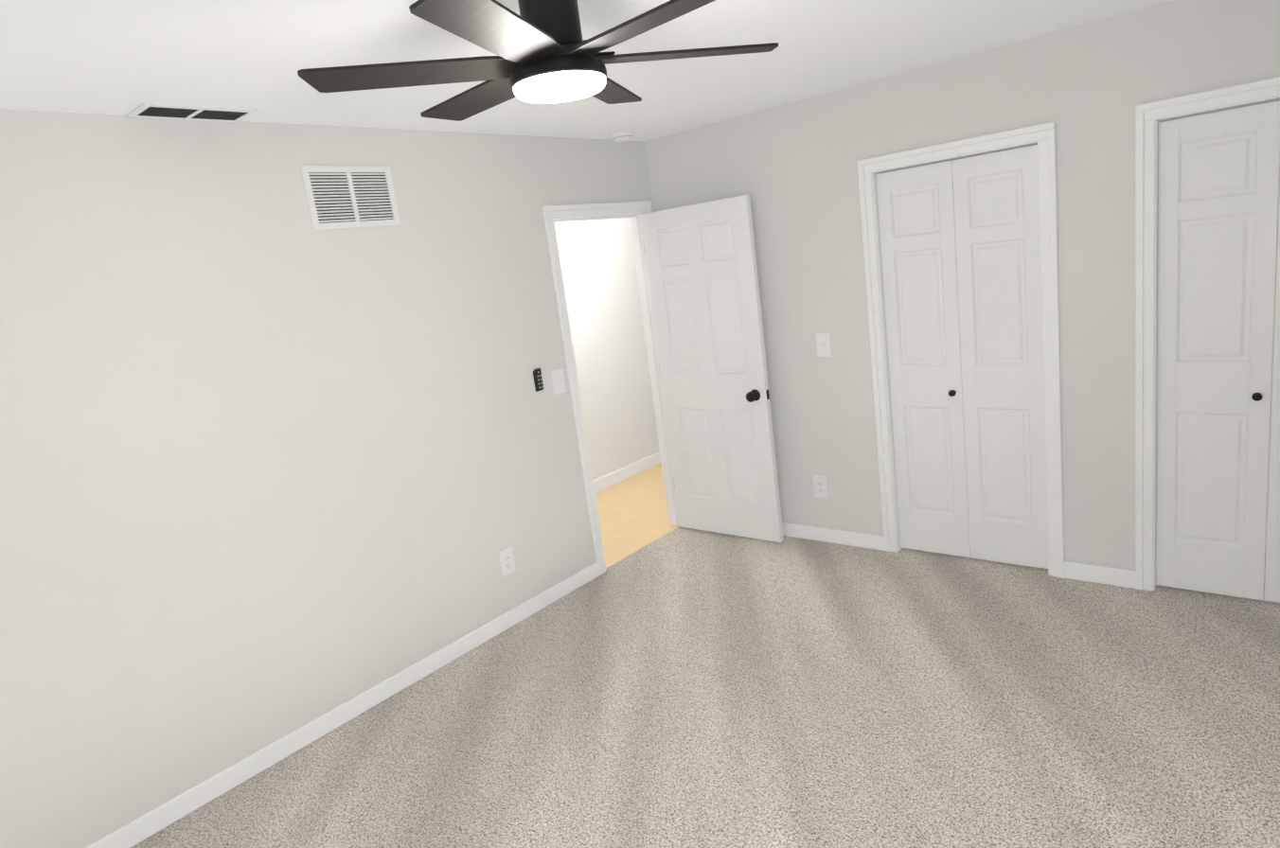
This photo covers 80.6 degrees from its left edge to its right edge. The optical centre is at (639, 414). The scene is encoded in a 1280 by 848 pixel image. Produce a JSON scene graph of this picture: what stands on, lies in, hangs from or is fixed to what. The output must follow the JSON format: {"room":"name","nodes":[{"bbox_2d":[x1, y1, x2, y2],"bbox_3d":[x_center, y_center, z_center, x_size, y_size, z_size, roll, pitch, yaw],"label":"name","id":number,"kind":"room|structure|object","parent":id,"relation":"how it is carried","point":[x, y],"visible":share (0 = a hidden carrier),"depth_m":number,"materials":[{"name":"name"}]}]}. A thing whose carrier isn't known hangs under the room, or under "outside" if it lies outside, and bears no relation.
{"room":"empty bedroom","nodes":[
{"label":"empty bedroom","id":0,"kind":"room"},
{"bbox_2d":[0,108,659,847],"bbox_3d":[-0.900,-0.318,4.515,1.258,2.540,7.930,2,15,40],"label":"wall","id":1,"kind":"structure","parent":0,"point":[275,465],"depth_m":2.90,"materials":[{"name":"paint"}]},
{"bbox_2d":[85,562,599,847],"bbox_3d":[-1.474,1.346,2.934,0.018,0.082,3.883,2,15,40],"label":"baseboard","id":2,"kind":"structure","parent":1,"relation":"attached to","point":[167,814],"depth_m":3.11,"materials":[{"name":"white wood"}]},
{"bbox_2d":[300,165,400,230],"bbox_3d":[-1.201,-0.912,3.156,0.010,0.250,0.400,2,15,40],"label":"air vent","id":3,"kind":"object","parent":1,"relation":"in","point":[339,197],"visible":1,"depth_m":3.14,"materials":[{"name":"grey metal"}]},
{"bbox_2d":[497,546,515,577],"bbox_3d":[-0.678,0.749,3.849,0.008,0.136,0.086,2,15,40],"label":"electrical outlet","id":4,"kind":"object","parent":1,"relation":"attached to","point":[506,561],"visible":1,"depth_m":3.84,"materials":[{"name":"white plastic"}]},
{"bbox_2d":[533,368,543,391],"bbox_3d":[-0.533,-0.185,3.964,0.023,0.120,0.048,2,15,40],"label":"holder","id":5,"kind":"object","parent":1,"relation":"attached to","point":[538,379],"visible":1,"depth_m":3.95,"materials":[{"name":"black plastic"}]},
{"bbox_2d":[551,368,566,394],"bbox_3d":[-0.436,-0.181,4.082,0.019,0.132,0.084,2,15,40],"label":"light switch","id":6,"kind":"object","parent":1,"relation":"attached to","point":[558,379],"visible":1,"depth_m":4.08,"materials":[{"name":"white plastic"}]},
{"bbox_2d":[542,201,679,575],"bbox_3d":[-0.135,-0.190,4.530,0.139,2.085,0.893,2,15,40],"label":"trim","id":7,"kind":"structure","parent":1,"relation":"attached to","point":[633,211],"depth_m":4.35,"materials":[{"name":"white wood"}]},
{"bbox_2d":[593,451,661,493],"bbox_3d":[-0.397,0.583,5.946,0.014,0.099,5.400,2,15,40],"label":"baseboard","id":8,"kind":"structure","parent":1,"relation":"attached to","point":[622,473],"depth_m":6.26,"materials":[{"name":"white wood"}]},
{"bbox_2d":[640,195,783,542],"bbox_3d":[0.428,-0.230,4.518,0.770,1.998,0.171,2,15,40],"label":"entry door","id":9,"kind":"structure","parent":1,"relation":"in","point":[701,259],"depth_m":4.48,"materials":[{"name":"white wood"}]},
{"bbox_2d":[0,0,1172,141],"bbox_3d":[-0.129,-1.088,1.624,3.826,0.100,5.020,2,15,40],"label":"ceiling","id":10,"kind":"structure","parent":0,"point":[116,57],"depth_m":2.45,"materials":[{"name":"paint"}]},
{"bbox_2d":[126,103,258,122],"bbox_3d":[-1.543,-1.045,2.613,0.180,0.007,0.365,2,15,40],"label":"ceiling vent","id":11,"kind":"object","parent":10,"relation":"in","point":[163,111],"visible":1,"depth_m":2.59,"materials":[{"name":"grey metal"}]},
{"bbox_2d":[297,0,778,121],"bbox_3d":[-0.209,-0.912,1.791,1.157,0.286,1.049,2,15,40],"label":"fan","id":12,"kind":"object","parent":10,"relation":"hanging from","point":[542,51],"visible":1,"depth_m":1.72,"materials":[{"name":"black metal"}]},
{"bbox_2d":[610,131,634,142],"bbox_3d":[-0.097,-1.545,4.200,0.132,0.040,0.132,2,15,40],"label":"smoke detector","id":13,"kind":"object","parent":10,"relation":"attached to","point":[621,136],"visible":1,"depth_m":4.16,"materials":[{"name":"white plastic"}]},
{"bbox_2d":[595,462,678,568],"bbox_3d":[0.038,0.670,5.598,1.133,0.046,5.400,2,15,40],"label":"floor","id":14,"kind":"structure","parent":0,"point":[632,512],"depth_m":5.37,"materials":[{"name":"brown wood"}]},
{"bbox_2d":[130,526,1279,847],"bbox_3d":[0.231,1.357,2.095,3.741,0.050,5.020,2,15,40],"label":"floor carpet","id":15,"kind":"object","parent":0,"point":[684,687],"visible":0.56,"depth_m":2.80,"materials":[{"name":"beige carpet"}]},
{"bbox_2d":[644,0,1279,571],"bbox_3d":[1.562,-0.433,3.714,3.521,2.440,0.105,2,15,40],"label":"wall","id":16,"kind":"structure","parent":0,"point":[791,168],"depth_m":3.48,"materials":[{"name":"paint"}]},
{"bbox_2d":[812,475,828,498],"bbox_3d":[1.042,0.416,4.358,0.086,0.136,0.008,2,15,40],"label":"electrical outlet","id":17,"kind":"object","parent":16,"relation":"attached to","point":[820,485],"visible":1,"depth_m":4.36,"materials":[{"name":"white plastic"}]},
{"bbox_2d":[815,333,831,356],"bbox_3d":[1.002,-0.381,4.130,0.084,0.132,0.019,2,15,40],"label":"light switch","id":18,"kind":"object","parent":16,"relation":"attached to","point":[823,345],"visible":1,"depth_m":4.13,"materials":[{"name":"white plastic"}]},
{"bbox_2d":[782,522,885,551],"bbox_3d":[0.854,0.694,4.605,1.327,0.082,0.014,2,15,40],"label":"baseboard","id":19,"kind":"structure","parent":16,"relation":"attached to","point":[859,540],"depth_m":4.36,"materials":[{"name":"white wood"}]},
{"bbox_2d":[857,122,1064,578],"bbox_3d":[1.594,-0.258,3.731,0.881,2.085,0.122,2,15,40],"label":"closet","id":20,"kind":"object","parent":16,"relation":"attached to","point":[961,255],"depth_m":3.69,"materials":[{"name":"white wood"}]},
{"bbox_2d":[1063,561,1135,588],"bbox_3d":[2.137,0.745,3.513,0.296,0.082,0.014,2,15,40],"label":"baseboard","id":21,"kind":"structure","parent":16,"relation":"attached to","point":[1120,577],"depth_m":3.50,"materials":[{"name":"white wood"}]},
{"bbox_2d":[1135,76,1279,603],"bbox_3d":[2.490,-0.222,2.967,0.895,2.085,0.122,2,15,40],"label":"closet","id":22,"kind":"object","parent":16,"relation":"attached to","point":[1151,115],"depth_m":3.07,"materials":[{"name":"white wood"}]},
{"bbox_2d":[881,99,1279,596],"bbox_3d":[1.823,-0.555,4.014,3.731,2.590,0.725,2,15,40],"label":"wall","id":23,"kind":"structure","parent":0,"point":[1276,245],"depth_m":3.52,"materials":[{"name":"paint"}]}
]}

